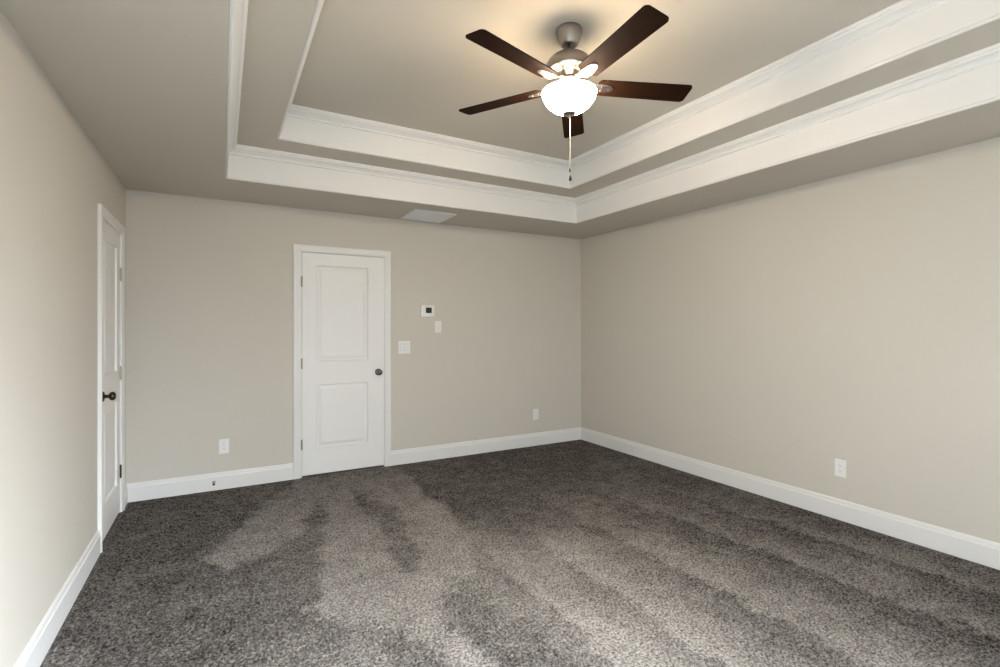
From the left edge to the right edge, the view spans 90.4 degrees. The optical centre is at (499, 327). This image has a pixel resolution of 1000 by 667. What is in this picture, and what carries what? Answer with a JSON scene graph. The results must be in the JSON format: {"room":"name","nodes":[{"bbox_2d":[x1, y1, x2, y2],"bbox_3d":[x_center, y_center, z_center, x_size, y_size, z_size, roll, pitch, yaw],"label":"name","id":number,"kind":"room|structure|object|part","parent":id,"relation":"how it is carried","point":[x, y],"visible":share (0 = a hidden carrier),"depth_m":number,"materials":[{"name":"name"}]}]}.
{"room":"empty bedroom","nodes":[
{"label":"empty bedroom","id":0,"kind":"room"},
{"bbox_2d":[0,10,125,666],"bbox_3d":[-1.648,0.145,1.459,0.140,2.442,5.730,0,0,-29],"label":"wall","id":1,"kind":"structure","parent":0,"point":[54,179],"depth_m":2.10,"materials":[{"name":"grey paint"}]},
{"bbox_2d":[13,530,100,666],"bbox_3d":[-1.335,1.293,1.059,0.016,0.145,4.447,0,0,-29],"label":"baseboard","id":2,"kind":"structure","parent":1,"relation":"attached to","point":[35,651],"depth_m":2.25,"materials":[{"name":"white paint"}]},
{"bbox_2d":[98,203,124,552],"bbox_3d":[-2.625,0.308,3.359,0.124,2.115,0.827,0,0,-29],"label":"door","id":3,"kind":"structure","parent":1,"relation":"in","point":[111,233],"depth_m":3.36,"materials":[{"name":"white paint"}]},
{"bbox_3d":[-2.461,0.436,3.134,0.059,0.056,0.056,0,0,-29],"label":"knob","id":4,"kind":"part","parent":3,"relation":"part of","materials":[{"name":"brown metal"}]},
{"bbox_2d":[125,484,127,506],"bbox_3d":[-2.870,1.293,3.797,0.016,0.145,0.176,0,0,-29],"label":"baseboard","id":5,"kind":"structure","parent":1,"relation":"attached to","point":[126,488],"depth_m":3.81,"materials":[{"name":"white paint"}]},
{"bbox_2d":[126,189,580,483],"bbox_3d":[-0.999,0.145,5.027,4.484,2.442,0.140,0,0,-29],"label":"wall","id":6,"kind":"structure","parent":0,"point":[209,282],"depth_m":4.44,"materials":[{"name":"grey paint"}]},
{"bbox_2d":[127,463,292,502],"bbox_3d":[-2.387,1.293,4.160,1.213,0.145,0.016,0,0,-29],"label":"baseboard","id":7,"kind":"structure","parent":6,"relation":"attached to","point":[154,489],"depth_m":4.13,"materials":[{"name":"white paint"}]},
{"bbox_2d":[219,439,228,453],"bbox_3d":[-2.334,1.006,4.194,0.075,0.122,0.008,0,0,-29],"label":"outlet","id":8,"kind":"object","parent":6,"relation":"attached to","point":[223,443],"visible":1,"depth_m":4.19,"materials":[{"name":"white plastic"}]},
{"bbox_2d":[293,244,390,479],"bbox_3d":[-1.468,0.308,4.676,0.894,2.115,0.124,0,0,-29],"label":"door","id":9,"kind":"structure","parent":6,"relation":"in","point":[342,296],"depth_m":4.67,"materials":[{"name":"white paint"}]},
{"bbox_2d":[398,341,409,353],"bbox_3d":[-0.957,0.200,4.965,0.122,0.126,0.010,0,0,-29],"label":"light switch","id":10,"kind":"object","parent":6,"relation":"attached to","point":[403,346],"visible":1,"depth_m":4.96,"materials":[{"name":"white plastic"}]},
{"bbox_2d":[421,305,433,316],"bbox_3d":[-0.741,-0.167,5.074,0.144,0.120,0.030,0,0,-29],"label":"thermostat","id":11,"kind":"object","parent":6,"relation":"attached to","point":[426,310],"visible":1,"depth_m":5.06,"materials":[{"name":"white plastic"}]},
{"bbox_2d":[435,321,440,332],"bbox_3d":[-0.643,-0.004,5.143,0.076,0.122,0.007,0,0,-29],"label":"wall plate","id":12,"kind":"object","parent":6,"relation":"attached to","point":[437,323],"visible":1,"depth_m":5.14,"materials":[{"name":"white plastic"}]},
{"bbox_2d":[391,427,580,465],"bbox_3d":[-0.042,1.293,5.475,2.376,0.145,0.016,0,0,-29],"label":"baseboard","id":13,"kind":"structure","parent":6,"relation":"attached to","point":[427,453],"depth_m":5.38,"materials":[{"name":"white paint"}]},
{"bbox_2d":[533,409,537,419],"bbox_3d":[0.412,1.007,5.734,0.075,0.122,0.008,0,0,-29],"label":"outlet","id":14,"kind":"object","parent":6,"relation":"attached to","point":[535,411],"visible":1,"depth_m":5.73,"materials":[{"name":"white plastic"}]},
{"bbox_2d":[0,0,999,238],"bbox_3d":[0.368,-1.373,2.590,4.764,0.593,5.730,0,0,-29],"label":"ceiling","id":15,"kind":"structure","parent":0,"point":[146,81],"depth_m":2.76,"materials":[{"name":"beige paint"}]},
{"bbox_2d":[226,0,248,178],"bbox_3d":[-0.966,-1.196,1.841,0.070,0.242,4.052,0,0,-29],"label":"trim","id":16,"kind":"structure","parent":15,"relation":"attached to","point":[238,9],"depth_m":2.34,"materials":[{"name":"white paint"}]},
{"bbox_2d":[277,0,323,138],"bbox_3d":[-0.685,-1.433,1.999,0.082,0.233,3.427,0,0,-29],"label":"trim","id":17,"kind":"structure","parent":15,"relation":"attached to","point":[319,5],"depth_m":2.56,"materials":[{"name":"white paint"}]},
{"bbox_2d":[225,144,575,222],"bbox_3d":[-0.580,-1.196,4.341,3.188,0.242,0.070,0,0,-29],"label":"trim","id":18,"kind":"structure","parent":15,"relation":"attached to","point":[245,163],"depth_m":4.15,"materials":[{"name":"white paint"}]},
{"bbox_2d":[279,104,569,188],"bbox_3d":[-0.425,-1.433,4.062,2.555,0.233,0.082,0,0,-29],"label":"trim","id":19,"kind":"structure","parent":15,"relation":"attached to","point":[305,125],"depth_m":3.95,"materials":[{"name":"white paint"}]},
{"bbox_2d":[401,209,456,222],"bbox_3d":[-0.694,-1.070,4.791,0.416,0.013,0.416,0,0,-29],"label":"ceiling vent","id":20,"kind":"object","parent":15,"relation":"in","point":[416,214],"visible":1,"depth_m":4.77,"materials":[{"name":"white metal"}]},
{"bbox_2d":[459,5,691,180],"bbox_3d":[0.368,-1.154,2.544,1.269,0.790,1.236,0,0,-29],"label":"ceiling fan","id":21,"kind":"object","parent":15,"relation":"hanging from","point":[570,95],"visible":1,"depth_m":2.49,"materials":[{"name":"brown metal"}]},
{"bbox_3d":[0.007,-1.255,2.775,0.504,0.006,0.131,0,10,29],"label":"fan blade","id":22,"kind":"part","parent":21,"relation":"part of","materials":[{"name":"brown wood"}]},
{"bbox_3d":[0.067,-1.264,2.307,0.504,0.006,0.131,1,10,-43],"label":"fan blade","id":23,"kind":"part","parent":21,"relation":"part of","materials":[{"name":"brown wood"}]},
{"bbox_3d":[0.360,-1.168,2.582,0.283,0.106,0.283,0,0,-29],"label":"lamp shade","id":24,"kind":"part","parent":21,"relation":"part of","materials":[{"name":"white glass"}]},
{"bbox_3d":[0.366,-0.940,2.578,0.003,0.302,0.003,0,0,-29],"label":"pull chain","id":25,"kind":"part","parent":21,"relation":"part of","materials":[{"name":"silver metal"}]},
{"bbox_3d":[0.435,-1.250,2.977,0.131,0.006,0.504,-11,-3,10],"label":"fan blade","id":26,"kind":"part","parent":21,"relation":"part of","materials":[{"name":"brown wood"}]},
{"bbox_3d":[0.531,-1.264,2.219,0.131,0.006,0.504,13,-6,-24],"label":"fan blade","id":27,"kind":"part","parent":21,"relation":"part of","materials":[{"name":"brown wood"}]},
{"bbox_3d":[0.758,-1.255,2.633,0.504,0.006,0.131,0,-12,-7],"label":"fan blade","id":28,"kind":"part","parent":21,"relation":"part of","materials":[{"name":"brown wood"}]},
{"bbox_2d":[569,0,999,188],"bbox_3d":[1.471,-1.433,3.208,0.082,0.233,3.427,0,0,-29],"label":"trim","id":29,"kind":"structure","parent":15,"relation":"attached to","point":[903,28],"depth_m":2.81,"materials":[{"name":"white paint"}]},
{"bbox_2d":[575,43,999,223],"bbox_3d":[1.754,-1.196,3.367,0.070,0.242,4.052,0,0,-29],"label":"trim","id":30,"kind":"structure","parent":15,"relation":"attached to","point":[972,80],"depth_m":3.00,"materials":[{"name":"white paint"}]},
{"bbox_2d":[40,439,999,666],"bbox_3d":[0.358,1.367,2.607,4.664,0.020,5.590,0,0,-29],"label":"floor","id":31,"kind":"structure","parent":0,"point":[575,553],"depth_m":2.69,"materials":[{"name":"grey carpet"}]},
{"bbox_2d":[581,137,999,542],"bbox_3d":[2.385,0.145,3.721,0.140,2.442,5.730,0,0,-29],"label":"wall","id":32,"kind":"structure","parent":0,"point":[780,336],"depth_m":3.60,"materials":[{"name":"grey paint"}]},
{"bbox_2d":[581,427,999,569],"bbox_3d":[2.317,1.293,3.683,0.016,0.145,5.450,0,0,-29],"label":"baseboard","id":33,"kind":"structure","parent":32,"relation":"attached to","point":[981,551],"depth_m":3.58,"materials":[{"name":"white paint"}]},
{"bbox_2d":[835,459,845,477],"bbox_3d":[2.413,1.000,3.518,0.008,0.122,0.075,0,0,-29],"label":"outlet","id":34,"kind":"object","parent":32,"relation":"attached to","point":[840,465],"visible":1,"depth_m":3.52,"materials":[{"name":"white plastic"}]}
]}

